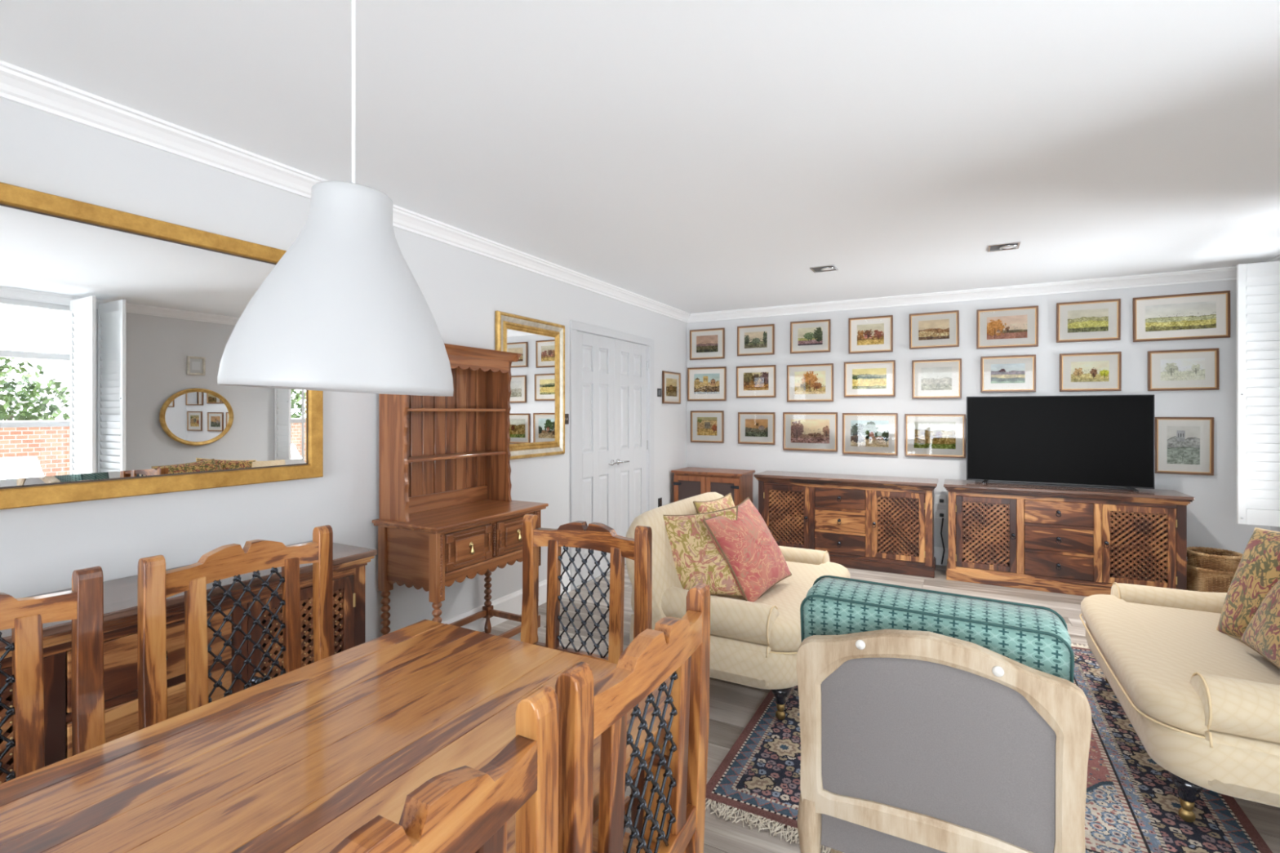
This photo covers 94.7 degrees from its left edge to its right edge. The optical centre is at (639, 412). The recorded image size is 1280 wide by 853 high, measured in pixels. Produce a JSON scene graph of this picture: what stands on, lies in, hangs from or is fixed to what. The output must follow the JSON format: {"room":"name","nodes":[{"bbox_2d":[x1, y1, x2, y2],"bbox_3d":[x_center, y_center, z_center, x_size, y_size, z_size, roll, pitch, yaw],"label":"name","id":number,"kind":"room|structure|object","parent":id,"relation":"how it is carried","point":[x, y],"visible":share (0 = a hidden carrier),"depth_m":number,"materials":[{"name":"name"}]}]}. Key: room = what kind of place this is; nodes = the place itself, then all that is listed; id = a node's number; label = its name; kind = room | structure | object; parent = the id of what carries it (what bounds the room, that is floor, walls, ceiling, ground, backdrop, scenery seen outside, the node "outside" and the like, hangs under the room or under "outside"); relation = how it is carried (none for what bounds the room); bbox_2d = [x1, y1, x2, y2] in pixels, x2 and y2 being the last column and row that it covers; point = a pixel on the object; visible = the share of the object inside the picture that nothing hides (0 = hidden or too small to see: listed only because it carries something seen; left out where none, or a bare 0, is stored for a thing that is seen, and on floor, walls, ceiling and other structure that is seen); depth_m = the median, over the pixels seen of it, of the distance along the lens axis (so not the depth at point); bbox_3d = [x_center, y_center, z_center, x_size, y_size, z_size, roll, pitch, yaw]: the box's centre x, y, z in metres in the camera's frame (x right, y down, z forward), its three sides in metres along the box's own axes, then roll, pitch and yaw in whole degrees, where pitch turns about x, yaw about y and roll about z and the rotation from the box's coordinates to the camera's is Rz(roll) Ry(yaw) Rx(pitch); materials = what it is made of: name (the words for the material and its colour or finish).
{"room":"living-dining room","nodes":[
{"label":"living-dining room","id":0,"kind":"room"},
{"bbox_2d":[0,97,686,642],"bbox_3d":[-1.774,0.155,2.479,0.100,2.490,9.470,0,0,28],"label":"wall","id":1,"kind":"structure","parent":0,"point":[42,547],"depth_m":2.65,"materials":[{"name":"white paint"}]},
{"bbox_2d":[0,182,323,510],"bbox_3d":[-1.891,-0.209,2.110,0.036,1.032,1.576,0,0,28],"label":"wall mirror","id":2,"kind":"object","parent":1,"relation":"attached to","point":[113,341],"visible":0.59,"depth_m":2.14,"materials":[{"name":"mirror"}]},
{"bbox_2d":[0,59,690,322],"bbox_3d":[-1.694,-1.048,2.435,0.082,0.085,9.470,0,0,28],"label":"trim","id":3,"kind":"structure","parent":1,"relation":"attached to","point":[19,85],"depth_m":2.40,"materials":[{"name":"white paint"}]},
{"bbox_2d":[440,570,570,631],"bbox_3d":[-1.723,1.319,2.451,0.016,0.162,9.470,0,0,28],"label":"baseboard","id":4,"kind":"structure","parent":1,"relation":"attached to","point":[512,602],"depth_m":3.95,"materials":[{"name":"white"}]},
{"bbox_2d":[494,311,564,459],"bbox_3d":[-0.761,-0.173,4.199,0.034,0.990,0.746,0,0,28],"label":"wall mirror","id":5,"kind":"object","parent":1,"relation":"attached to","point":[537,384],"visible":0.79,"depth_m":4.22,"materials":[{"name":"gold metal"}]},
{"bbox_2d":[506,328,555,444],"bbox_3d":[-0.768,-0.173,4.203,0.001,0.778,0.534,0,0,28],"label":"mirror glass","id":6,"kind":"object","parent":5,"relation":"attached to","point":[532,384],"depth_m":4.20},
{"bbox_2d":[564,413,568,424],"bbox_3d":[-0.576,0.052,4.571,0.012,0.082,0.082,0,0,28],"label":"light switch","id":7,"kind":"object","parent":1,"relation":"attached to","point":[566,415],"visible":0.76,"depth_m":4.58,"materials":[{"name":"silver metal"}]},
{"bbox_2d":[577,331,617,585],"bbox_3d":[-0.366,0.371,4.970,0.099,2.046,0.620,0,0,28],"label":"door","id":8,"kind":"structure","parent":1,"relation":"in","point":[596,463],"depth_m":4.97,"materials":[{"name":"grey paint"}]},
{"bbox_2d":[569,320,653,590],"bbox_3d":[-0.248,0.338,5.274,0.120,2.125,1.425,0,0,28],"label":"trim","id":9,"kind":"structure","parent":1,"relation":"attached to","point":[575,326],"depth_m":4.78,"materials":[{"name":"grey paint"}]},
{"bbox_2d":[614,339,648,564],"bbox_3d":[-0.070,0.371,5.516,0.099,2.046,0.614,0,0,28],"label":"door","id":10,"kind":"structure","parent":1,"relation":"in","point":[631,364],"depth_m":5.49,"materials":[{"name":"grey paint"}]},
{"bbox_2d":[657,388,661,396],"bbox_3d":[0.200,-0.200,6.004,0.012,0.085,0.085,0,0,28],"label":"wall control","id":11,"kind":"object","parent":1,"relation":"attached to","point":[659,390],"visible":1,"depth_m":5.98,"materials":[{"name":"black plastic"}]},
{"bbox_2d":[657,497,662,506],"bbox_3d":[0.207,0.930,6.018,0.012,0.110,0.080,0,0,28],"label":"wall socket","id":12,"kind":"object","parent":1,"relation":"attached to","point":[660,500],"visible":0.79,"depth_m":6.01,"materials":[{"name":"black plastic"}]},
{"bbox_2d":[662,370,680,404],"bbox_3d":[0.337,-0.259,6.237,0.020,0.337,0.420,0,0,28],"label":"framed picture","id":13,"kind":"object","parent":1,"relation":"attached to","point":[671,381],"visible":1,"depth_m":6.23,"materials":[{"name":"beige paper"}]},
{"bbox_2d":[666,377,676,396],"bbox_3d":[0.335,-0.263,6.238,0.001,0.187,0.264,0,0,28],"label":"print","id":14,"kind":"object","parent":13,"relation":"attached to","point":[671,384],"depth_m":6.23},
{"bbox_2d":[0,0,1279,313],"bbox_3d":[0.346,-1.140,1.331,4.920,0.100,9.670,0,0,28],"label":"ceiling","id":15,"kind":"structure","parent":0,"point":[688,156],"depth_m":2.18,"materials":[{"name":"white paint"}]},
{"bbox_2d":[217,0,453,396],"bbox_3d":[-0.531,-0.560,1.060,0.373,1.060,0.373,0,0,28],"label":"pendant lamp","id":16,"kind":"object","parent":15,"relation":"hanging from","point":[343,309],"visible":1,"depth_m":0.94,"materials":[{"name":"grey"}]},
{"bbox_2d":[809,264,838,272],"bbox_3d":[1.393,-1.083,4.460,0.176,0.014,0.176,0,0,28],"label":"recessed light","id":17,"kind":"object","parent":15,"relation":"in","point":[831,267],"visible":1,"depth_m":4.44,"materials":[{"name":"silver metal"}]},
{"bbox_2d":[987,240,1020,252],"bbox_3d":[2.387,-1.083,3.870,0.176,0.014,0.176,0,0,28],"label":"recessed light","id":18,"kind":"object","parent":15,"relation":"in","point":[1014,245],"visible":1,"depth_m":3.85,"materials":[{"name":"silver metal"}]},
{"bbox_2d":[481,564,1279,852],"bbox_3d":[0.346,1.460,1.331,4.920,0.120,9.670,0,0,28],"label":"floor","id":19,"kind":"structure","parent":0,"point":[732,705],"depth_m":3.06,"materials":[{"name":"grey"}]},
{"bbox_2d":[0,565,105,782],"bbox_3d":[-1.223,0.882,1.083,0.482,1.035,0.505,0,0,28],"label":"dining chair","id":20,"kind":"object","parent":19,"relation":"on","point":[83,604],"visible":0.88,"depth_m":1.31,"materials":[{"name":"brown wood"}]},
{"bbox_2d":[0,540,377,784],"bbox_3d":[-1.713,1.000,1.985,0.435,0.800,1.580,0,0,28],"label":"sideboard","id":21,"kind":"object","parent":19,"relation":"on","point":[349,562],"visible":0.28,"depth_m":1.94,"materials":[{"name":"brown wood"}]},
{"bbox_2d":[0,629,341,776],"bbox_3d":[-1.746,1.004,2.003,0.320,0.012,1.450,0,0,28],"label":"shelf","id":22,"kind":"object","parent":21,"relation":"attached to","point":[11,761],"depth_m":2.44,"materials":[{"name":"brown wood"}]},
{"bbox_2d":[137,524,334,730],"bbox_3d":[-0.947,0.882,1.593,0.482,1.035,0.505,0,0,28],"label":"dining chair","id":23,"kind":"object","parent":19,"relation":"on","point":[155,584],"visible":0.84,"depth_m":1.63,"materials":[{"name":"brown wood"}]},
{"bbox_2d":[0,619,671,852],"bbox_3d":[-0.644,1.010,0.832,0.893,0.780,1.650,0,0,28],"label":"dining table","id":24,"kind":"object","parent":19,"relation":"on","point":[300,760],"visible":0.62,"depth_m":1.07,"materials":[{"name":"brown wood"}]},
{"bbox_2d":[329,685,559,852],"bbox_3d":[-0.421,0.882,0.666,0.482,1.035,0.505,0,0,28],"label":"dining chair","id":25,"kind":"object","parent":19,"relation":"on","point":[464,809],"visible":1,"depth_m":0.66,"materials":[{"name":"brown wood"}]},
{"bbox_2d":[372,343,548,641],"bbox_3d":[-0.971,0.516,3.318,0.468,1.767,0.890,0,0,28],"label":"dresser","id":26,"kind":"object","parent":19,"relation":"on","point":[448,514],"visible":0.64,"depth_m":3.29,"materials":[{"name":"brown wood"}]},
{"bbox_2d":[407,450,505,462],"bbox_3d":[-1.087,0.252,3.381,0.161,0.016,0.756,0,0,28],"label":"shelf","id":27,"kind":"object","parent":26,"relation":"attached to","point":[437,455],"depth_m":3.39,"materials":[{"name":"brown wood"}]},
{"bbox_2d":[408,408,505,411],"bbox_3d":[-1.087,-0.013,3.381,0.161,0.016,0.756,0,0,28],"label":"shelf","id":28,"kind":"object","parent":26,"relation":"attached to","point":[409,409],"depth_m":3.32,"materials":[{"name":"brown wood"}]},
{"bbox_2d":[520,514,652,838],"bbox_3d":[-0.286,0.882,1.817,0.505,1.035,0.482,0,0,28],"label":"dining chair","id":29,"kind":"object","parent":19,"relation":"on","point":[597,536],"visible":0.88,"depth_m":1.99,"materials":[{"name":"brown wood"}]},
{"bbox_2d":[555,582,710,852],"bbox_3d":[-0.164,0.882,1.141,0.482,1.035,0.505,0,0,28],"label":"dining chair","id":30,"kind":"object","parent":19,"relation":"on","point":[679,648],"visible":1,"depth_m":0.99,"materials":[{"name":"brown wood"}]},
{"bbox_2d":[671,466,755,506],"bbox_3d":[0.765,1.005,6.191,0.770,0.790,0.464,0,0,28],"label":"base cabinet","id":31,"kind":"object","parent":19,"relation":"on","point":[688,482],"visible":0.5,"depth_m":6.04,"materials":[{"name":"brown wood"}]},
{"bbox_2d":[625,492,850,719],"bbox_3d":[0.613,0.962,3.330,0.957,0.874,1.410,0,0,28],"label":"armchair","id":32,"kind":"object","parent":19,"relation":"on","point":[756,644],"visible":0.47,"depth_m":2.71,"materials":[{"name":"beige fabric"}]},
{"bbox_2d":[662,506,743,597],"bbox_3d":[0.297,0.735,3.057,0.511,0.490,0.196,0,0,10],"label":"cushion","id":33,"kind":"object","parent":32,"relation":"on","point":[697,559],"visible":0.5,"depth_m":3.00,"materials":[{"name":"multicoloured fabric"}]},
{"bbox_2d":[693,493,734,513],"bbox_3d":[0.491,0.715,3.522,0.177,0.410,0.452,0,0,39],"label":"cushion","id":34,"kind":"object","parent":32,"relation":"on","point":[726,501],"visible":0.31,"depth_m":3.48,"materials":[{"name":"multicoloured fabric"}]},
{"bbox_2d":[702,497,791,602],"bbox_3d":[0.576,0.720,3.111,0.272,0.477,0.520,0,0,40],"label":"cushion","id":35,"kind":"object","parent":32,"relation":"on","point":[756,562],"visible":0.91,"depth_m":3.00,"materials":[{"name":"pink fabric"}]},
{"bbox_2d":[754,470,938,577],"bbox_3d":[1.897,1.000,5.509,1.580,0.800,0.435,0,0,28],"label":"sideboard","id":36,"kind":"object","parent":19,"relation":"on","point":[875,523],"visible":0.98,"depth_m":5.30,"materials":[{"name":"brown wood"}]},
{"bbox_2d":[768,510,919,528],"bbox_3d":[1.915,1.004,5.542,1.450,0.012,0.320,0,0,28],"label":"shelf","id":37,"kind":"object","parent":36,"relation":"attached to","point":[772,513],"depth_m":5.44,"materials":[{"name":"brown wood"}]},
{"bbox_2d":[800,575,1074,683],"bbox_3d":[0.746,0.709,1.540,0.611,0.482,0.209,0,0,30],"label":"ottoman","id":38,"kind":"object","parent":19,"relation":"on","point":[1035,638],"visible":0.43,"depth_m":1.46,"materials":[{"name":"green fabric"}]},
{"bbox_2d":[795,629,1092,852],"bbox_3d":[0.757,0.957,1.529,0.636,0.886,0.468,0,0,28],"label":"chair","id":39,"kind":"object","parent":19,"relation":"on","point":[912,741],"visible":1,"depth_m":1.34,"materials":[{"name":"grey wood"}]},
{"bbox_2d":[705,643,1272,852],"bbox_3d":[1.526,1.394,2.748,1.766,0.011,2.483,0,0,28],"label":"rug","id":40,"kind":"object","parent":19,"relation":"on","point":[1133,805],"visible":0.23,"depth_m":2.17,"materials":[{"name":"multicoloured carpet"}]},
{"bbox_2d":[943,479,1195,596],"bbox_3d":[3.330,1.000,4.732,1.580,0.800,0.435,0,0,28],"label":"sideboard","id":41,"kind":"object","parent":19,"relation":"on","point":[1077,541],"visible":0.98,"depth_m":4.57,"materials":[{"name":"brown wood"}]},
{"bbox_2d":[966,394,1155,491],"bbox_3d":[3.354,0.233,4.768,1.250,0.735,0.188,0,0,28],"label":"television","id":42,"kind":"object","parent":41,"relation":"on","point":[1097,442],"visible":1,"depth_m":4.74,"materials":[{"name":"black"}]},
{"bbox_2d":[1079,582,1279,822],"bbox_3d":[2.427,0.962,2.347,0.957,0.874,1.410,0,0,28],"label":"sofa","id":43,"kind":"object","parent":19,"relation":"on","point":[1203,704],"visible":0.98,"depth_m":2.05,"materials":[{"name":"beige fabric"}]},
{"bbox_2d":[1216,527,1279,639],"bbox_3d":[2.525,0.700,2.293,0.236,0.501,0.556,0,0,12],"label":"cushion","id":44,"kind":"object","parent":43,"relation":"on","point":[1258,570],"visible":0.8,"depth_m":2.40,"materials":[{"name":"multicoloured fabric"}]},
{"bbox_2d":[1239,579,1279,669],"bbox_3d":[2.348,0.700,2.026,0.263,0.477,0.532,0,0,26],"label":"cushion","id":45,"kind":"object","parent":43,"relation":"on","point":[1262,633],"visible":1,"depth_m":2.15,"materials":[{"name":"multicoloured fabric"}]},
{"bbox_2d":[1186,560,1235,592],"bbox_3d":[4.154,1.256,4.272,0.325,0.287,0.326,0,0,-6],"label":"wicker basket","id":46,"kind":"object","parent":19,"relation":"on","point":[1199,580],"visible":0.35,"depth_m":4.18,"materials":[{"name":"brown wicker"}]},
{"bbox_2d":[1186,546,1242,571],"bbox_3d":[4.157,1.066,4.270,0.317,0.122,0.314,0,0,28],"label":"wicker basket","id":47,"kind":"object","parent":46,"relation":"on","point":[1210,558],"visible":0.9,"depth_m":4.21,"materials":[{"name":"brown wicker"}]},
{"bbox_2d":[686,279,1270,560],"bbox_3d":[2.624,0.155,5.539,4.920,2.490,0.100,0,0,28],"label":"wall","id":48,"kind":"structure","parent":0,"point":[1211,517],"depth_m":5.36,"materials":[{"name":"white paint"}]},
{"bbox_2d":[687,366,726,400],"bbox_3d":[0.733,-0.310,6.485,0.460,0.377,0.023,0,0,28],"label":"framed picture","id":49,"kind":"object","parent":48,"relation":"attached to","point":[704,384],"visible":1,"depth_m":6.48,"materials":[{"name":"paper"}]},
{"bbox_2d":[693,373,719,394],"bbox_3d":[0.734,-0.314,6.487,0.300,0.222,0.001,0,0,28],"label":"print","id":50,"kind":"object","parent":49,"relation":"attached to","point":[704,384],"depth_m":6.49},
{"bbox_2d":[690,410,724,443],"bbox_3d":[0.736,0.159,6.483,0.391,0.351,0.022,0,0,28],"label":"framed picture","id":51,"kind":"object","parent":48,"relation":"attached to","point":[706,426],"visible":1,"depth_m":6.48,"materials":[{"name":"paper"}]},
{"bbox_2d":[697,417,716,435],"bbox_3d":[0.737,0.154,6.485,0.235,0.201,0.001,0,0,28],"label":"print","id":52,"kind":"object","parent":51,"relation":"attached to","point":[705,425],"depth_m":6.48},
{"bbox_2d":[689,328,724,359],"bbox_3d":[0.736,-0.749,6.482,0.411,0.335,0.023,0,0,28],"label":"framed picture","id":53,"kind":"object","parent":48,"relation":"attached to","point":[704,344],"visible":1,"depth_m":6.48,"materials":[{"name":"paper"}]},
{"bbox_2d":[696,334,717,352],"bbox_3d":[0.737,-0.753,6.484,0.254,0.184,0.001,0,1,28],"label":"print","id":54,"kind":"object","parent":53,"relation":"attached to","point":[704,344],"depth_m":6.49},
{"bbox_2d":[737,324,774,355],"bbox_3d":[1.220,-0.760,6.221,0.406,0.321,0.022,0,0,28],"label":"framed picture","id":55,"kind":"object","parent":48,"relation":"attached to","point":[754,340],"visible":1,"depth_m":6.22,"materials":[{"name":"white paper"}]},
{"bbox_2d":[744,331,767,348],"bbox_3d":[1.221,-0.764,6.223,0.247,0.168,0.001,0,0,28],"label":"print","id":56,"kind":"object","parent":55,"relation":"attached to","point":[759,339],"depth_m":6.22},
{"bbox_2d":[736,364,776,398],"bbox_3d":[1.222,-0.322,6.220,0.429,0.340,0.024,0,0,28],"label":"framed picture","id":57,"kind":"object","parent":48,"relation":"attached to","point":[752,381],"visible":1,"depth_m":6.22,"materials":[{"name":"paper"}]},
{"bbox_2d":[743,372,768,390],"bbox_3d":[1.223,-0.327,6.221,0.272,0.189,0.001,0,0,28],"label":"print","id":58,"kind":"object","parent":57,"relation":"attached to","point":[752,380],"depth_m":6.22},
{"bbox_2d":[737,412,775,444],"bbox_3d":[1.227,0.168,6.217,0.404,0.339,0.024,0,0,28],"label":"framed picture","id":59,"kind":"object","parent":48,"relation":"attached to","point":[753,428],"visible":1,"depth_m":6.21,"materials":[{"name":"paper"}]},
{"bbox_2d":[745,418,768,436],"bbox_3d":[1.228,0.164,6.219,0.246,0.186,0.001,0,0,28],"label":"print","id":60,"kind":"object","parent":59,"relation":"attached to","point":[753,427],"depth_m":6.22},
{"bbox_2d":[782,412,837,452],"bbox_3d":[1.715,0.195,5.953,0.542,0.392,0.023,0,0,28],"label":"framed picture","id":61,"kind":"object","parent":48,"relation":"attached to","point":[802,431],"visible":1,"depth_m":5.95,"materials":[{"name":"paper"}]},
{"bbox_2d":[791,419,829,443],"bbox_3d":[1.716,0.191,5.955,0.385,0.240,0.001,0,0,28],"label":"print","id":62,"kind":"object","parent":61,"relation":"attached to","point":[802,431],"depth_m":5.95},
{"bbox_2d":[786,363,833,401],"bbox_3d":[1.715,-0.295,5.952,0.464,0.380,0.024,0,0,28],"label":"framed picture","id":63,"kind":"object","parent":48,"relation":"attached to","point":[805,382],"visible":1,"depth_m":5.95,"materials":[{"name":"paper"}]},
{"bbox_2d":[794,370,825,394],"bbox_3d":[1.716,-0.299,5.954,0.307,0.229,0.001,0,0,28],"label":"print","id":64,"kind":"object","parent":63,"relation":"attached to","point":[805,382],"depth_m":5.95},
{"bbox_2d":[790,319,831,353],"bbox_3d":[1.717,-0.763,5.951,0.402,0.328,0.023,0,0,28],"label":"framed picture","id":65,"kind":"object","parent":48,"relation":"attached to","point":[813,335],"visible":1,"depth_m":5.95,"materials":[{"name":"paper"}]},
{"bbox_2d":[797,326,822,345],"bbox_3d":[1.718,-0.767,5.953,0.244,0.176,0.001,0,1,28],"label":"print","id":66,"kind":"object","parent":65,"relation":"attached to","point":[810,335],"depth_m":5.95},
{"bbox_2d":[844,360,895,397],"bbox_3d":[2.209,-0.320,5.685,0.466,0.346,0.024,0,0,28],"label":"framed picture","id":67,"kind":"object","parent":48,"relation":"attached to","point":[868,378],"visible":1,"depth_m":5.68,"materials":[{"name":"white paper"}]},
{"bbox_2d":[852,368,886,389],"bbox_3d":[2.210,-0.324,5.687,0.309,0.195,0.001,0,0,28],"label":"print","id":68,"kind":"object","parent":67,"relation":"attached to","point":[870,378],"depth_m":5.68},
{"bbox_2d":[842,413,897,455],"bbox_3d":[2.212,0.209,5.683,0.501,0.404,0.023,0,0,28],"label":"framed picture","id":69,"kind":"object","parent":48,"relation":"attached to","point":[863,433],"visible":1,"depth_m":5.68,"materials":[{"name":"paper"}]},
{"bbox_2d":[850,420,888,447],"bbox_3d":[2.213,0.205,5.685,0.344,0.252,0.001,0,1,28],"label":"print","id":70,"kind":"object","parent":69,"relation":"attached to","point":[863,433],"depth_m":5.68},
{"bbox_2d":[848,315,893,353],"bbox_3d":[2.220,-0.747,5.680,0.400,0.349,0.023,0,0,28],"label":"framed picture","id":71,"kind":"object","parent":48,"relation":"attached to","point":[874,334],"visible":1,"depth_m":5.68,"materials":[{"name":"white paper"}]},
{"bbox_2d":[857,323,884,345],"bbox_3d":[2.221,-0.751,5.681,0.244,0.198,0.001,0,0,28],"label":"print","id":72,"kind":"object","parent":71,"relation":"attached to","point":[867,334],"depth_m":5.68},
{"bbox_2d":[909,310,959,349],"bbox_3d":[2.701,-0.755,5.419,0.413,0.333,0.023,0,0,28],"label":"framed picture","id":73,"kind":"object","parent":48,"relation":"attached to","point":[932,330],"visible":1,"depth_m":5.42,"materials":[{"name":"white paper"}]},
{"bbox_2d":[918,319,949,340],"bbox_3d":[2.702,-0.759,5.421,0.254,0.179,0.001,0,0,28],"label":"print","id":74,"kind":"object","parent":73,"relation":"attached to","point":[930,329],"depth_m":5.42},
{"bbox_2d":[904,413,965,457],"bbox_3d":[2.706,0.214,5.415,0.501,0.398,0.023,0,0,28],"label":"framed picture","id":75,"kind":"object","parent":48,"relation":"attached to","point":[926,435],"visible":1,"depth_m":5.41,"materials":[{"name":"paper"}]},
{"bbox_2d":[914,421,955,448],"bbox_3d":[2.707,0.210,5.417,0.344,0.247,0.001,0,1,28],"label":"print","id":76,"kind":"object","parent":75,"relation":"attached to","point":[927,434],"depth_m":5.41},
{"bbox_2d":[911,358,961,399],"bbox_3d":[2.719,-0.304,5.409,0.409,0.361,0.024,0,0,28],"label":"framed picture","id":77,"kind":"object","parent":48,"relation":"attached to","point":[935,378],"visible":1,"depth_m":5.41,"materials":[{"name":"white paper"}]},
{"bbox_2d":[920,366,951,390],"bbox_3d":[2.720,-0.308,5.411,0.252,0.209,0.001,0,0,28],"label":"print","id":78,"kind":"object","parent":77,"relation":"attached to","point":[931,378],"depth_m":5.41},
{"bbox_2d":[935,494,946,504],"bbox_3d":[2.751,0.800,5.395,0.088,0.088,0.030,0,0,28],"label":"wall socket","id":79,"kind":"object","parent":48,"relation":"attached to","point":[940,499],"visible":1,"depth_m":5.40,"materials":[{"name":"white plastic"}]},
{"bbox_2d":[935,508,946,519],"bbox_3d":[2.751,0.930,5.395,0.088,0.088,0.030,0,0,28],"label":"wall socket","id":80,"kind":"object","parent":48,"relation":"attached to","point":[940,513],"visible":1,"depth_m":5.40,"materials":[{"name":"white plastic"}]},
{"bbox_2d":[940,517,944,564],"bbox_3d":[2.748,1.170,5.352,0.037,0.422,0.022,0,0,28],"label":"cable","id":81,"kind":"object","parent":80,"relation":"attached to","point":[942,517],"visible":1,"depth_m":5.35,"materials":[{"name":"black plastic"}]},
{"bbox_2d":[687,266,1236,322],"bbox_3d":[2.581,-1.048,5.459,4.720,0.085,0.082,0,0,28],"label":"trim","id":82,"kind":"structure","parent":48,"relation":"attached to","point":[1224,273],"depth_m":5.19,"materials":[{"name":"white paint"}]},
{"bbox_2d":[976,305,1038,349],"bbox_3d":[3.203,-0.738,5.147,0.459,0.349,0.022,0,0,28],"label":"framed picture","id":83,"kind":"object","parent":48,"relation":"attached to","point":[1014,326],"visible":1,"depth_m":5.14,"materials":[{"name":"white paper"}]},
{"bbox_2d":[986,315,1027,339],"bbox_3d":[3.204,-0.742,5.149,0.302,0.198,0.001,0,0,28],"label":"print","id":84,"kind":"object","parent":83,"relation":"attached to","point":[1016,326],"depth_m":5.15},
{"bbox_2d":[980,354,1035,392],"bbox_3d":[3.209,-0.335,5.144,0.411,0.320,0.023,0,0,28],"label":"framed picture","id":85,"kind":"object","parent":48,"relation":"attached to","point":[1013,373],"visible":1,"depth_m":5.14,"materials":[{"name":"paper"}]},
{"bbox_2d":[991,363,1025,383],"bbox_3d":[3.210,-0.339,5.146,0.254,0.168,0.001,0,0,28],"label":"print","id":86,"kind":"object","parent":85,"relation":"attached to","point":[1015,372],"depth_m":5.14},
{"bbox_2d":[933,546,1209,590],"bbox_3d":[2.597,1.319,5.488,4.720,0.162,0.016,0,0,28],"label":"baseboard","id":87,"kind":"structure","parent":48,"relation":"attached to","point":[938,551],"depth_m":5.39,"materials":[{"name":"white"}]},
{"bbox_2d":[1056,298,1120,342],"bbox_3d":[3.704,-0.754,4.875,0.428,0.336,0.022,0,0,28],"label":"framed picture","id":88,"kind":"object","parent":48,"relation":"attached to","point":[1100,320],"visible":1,"depth_m":4.87,"materials":[{"name":"paper"}]},
{"bbox_2d":[1067,308,1108,333],"bbox_3d":[3.705,-0.758,4.877,0.271,0.184,0.001,0,1,28],"label":"print","id":89,"kind":"object","parent":88,"relation":"attached to","point":[1086,320],"depth_m":4.88},
{"bbox_2d":[1059,351,1121,391],"bbox_3d":[3.716,-0.333,4.870,0.412,0.321,0.023,0,0,28],"label":"framed picture","id":90,"kind":"object","parent":48,"relation":"attached to","point":[1082,371],"visible":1,"depth_m":4.87,"materials":[{"name":"white paper"}]},
{"bbox_2d":[1071,360,1109,382],"bbox_3d":[3.717,-0.337,4.872,0.254,0.169,0.001,0,0,28],"label":"print","id":91,"kind":"object","parent":90,"relation":"attached to","point":[1095,371],"depth_m":4.87},
{"bbox_2d":[1132,290,1230,342],"bbox_3d":[4.214,-0.743,4.599,0.579,0.361,0.024,0,0,28],"label":"framed picture","id":92,"kind":"object","parent":48,"relation":"attached to","point":[1202,315],"visible":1,"depth_m":4.60,"materials":[{"name":"paper"}]},
{"bbox_2d":[1145,301,1216,331],"bbox_3d":[4.215,-0.747,4.601,0.420,0.206,0.001,0,0,28],"label":"print","id":93,"kind":"object","parent":92,"relation":"attached to","point":[1195,315],"depth_m":4.60},
{"bbox_2d":[1147,347,1219,391],"bbox_3d":[4.227,-0.329,4.592,0.422,0.320,0.023,0,0,28],"label":"framed picture","id":94,"kind":"object","parent":48,"relation":"attached to","point":[1198,369],"visible":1,"depth_m":4.59,"materials":[{"name":"white paper"}]},
{"bbox_2d":[1160,358,1204,381],"bbox_3d":[4.228,-0.333,4.594,0.264,0.168,0.001,0,0,28],"label":"print","id":95,"kind":"object","parent":94,"relation":"attached to","point":[1184,369],"depth_m":4.59},
{"bbox_2d":[1155,417,1213,475],"bbox_3d":[4.232,0.260,4.590,0.352,0.448,0.024,0,0,28],"label":"framed picture","id":96,"kind":"object","parent":48,"relation":"attached to","point":[1183,445],"visible":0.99,"depth_m":4.59,"materials":[{"name":"white paper"}]},
{"bbox_2d":[1167,426,1199,464],"bbox_3d":[4.233,0.256,4.592,0.194,0.296,0.001,0,0,28],"label":"print","id":97,"kind":"object","parent":96,"relation":"attached to","point":[1183,442],"depth_m":4.59},
{"bbox_2d":[1270,526,1279,532],"bbox_3d":[2.482,0.155,0.174,0.140,2.490,9.470,0,0,28],"label":"wall","id":98,"kind":"structure","parent":0,"point":[1272,528],"depth_m":4.30,"materials":[{"name":"white paint"}]},
{"bbox_2d":[1236,261,1279,526],"bbox_3d":[4.372,-0.128,4.126,0.282,1.844,0.038,0,0,26],"label":"window shutter","id":99,"kind":"object","parent":98,"relation":"attached to","point":[1258,284],"visible":1,"depth_m":4.14,"materials":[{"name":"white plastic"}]},
{"bbox_2d":[1265,254,1279,262],"bbox_3d":[2.385,-1.048,0.227,0.082,0.085,9.470,0,0,28],"label":"trim","id":100,"kind":"structure","parent":98,"relation":"attached to","point":[1277,258],"depth_m":4.14,"materials":[{"name":"white paint"}]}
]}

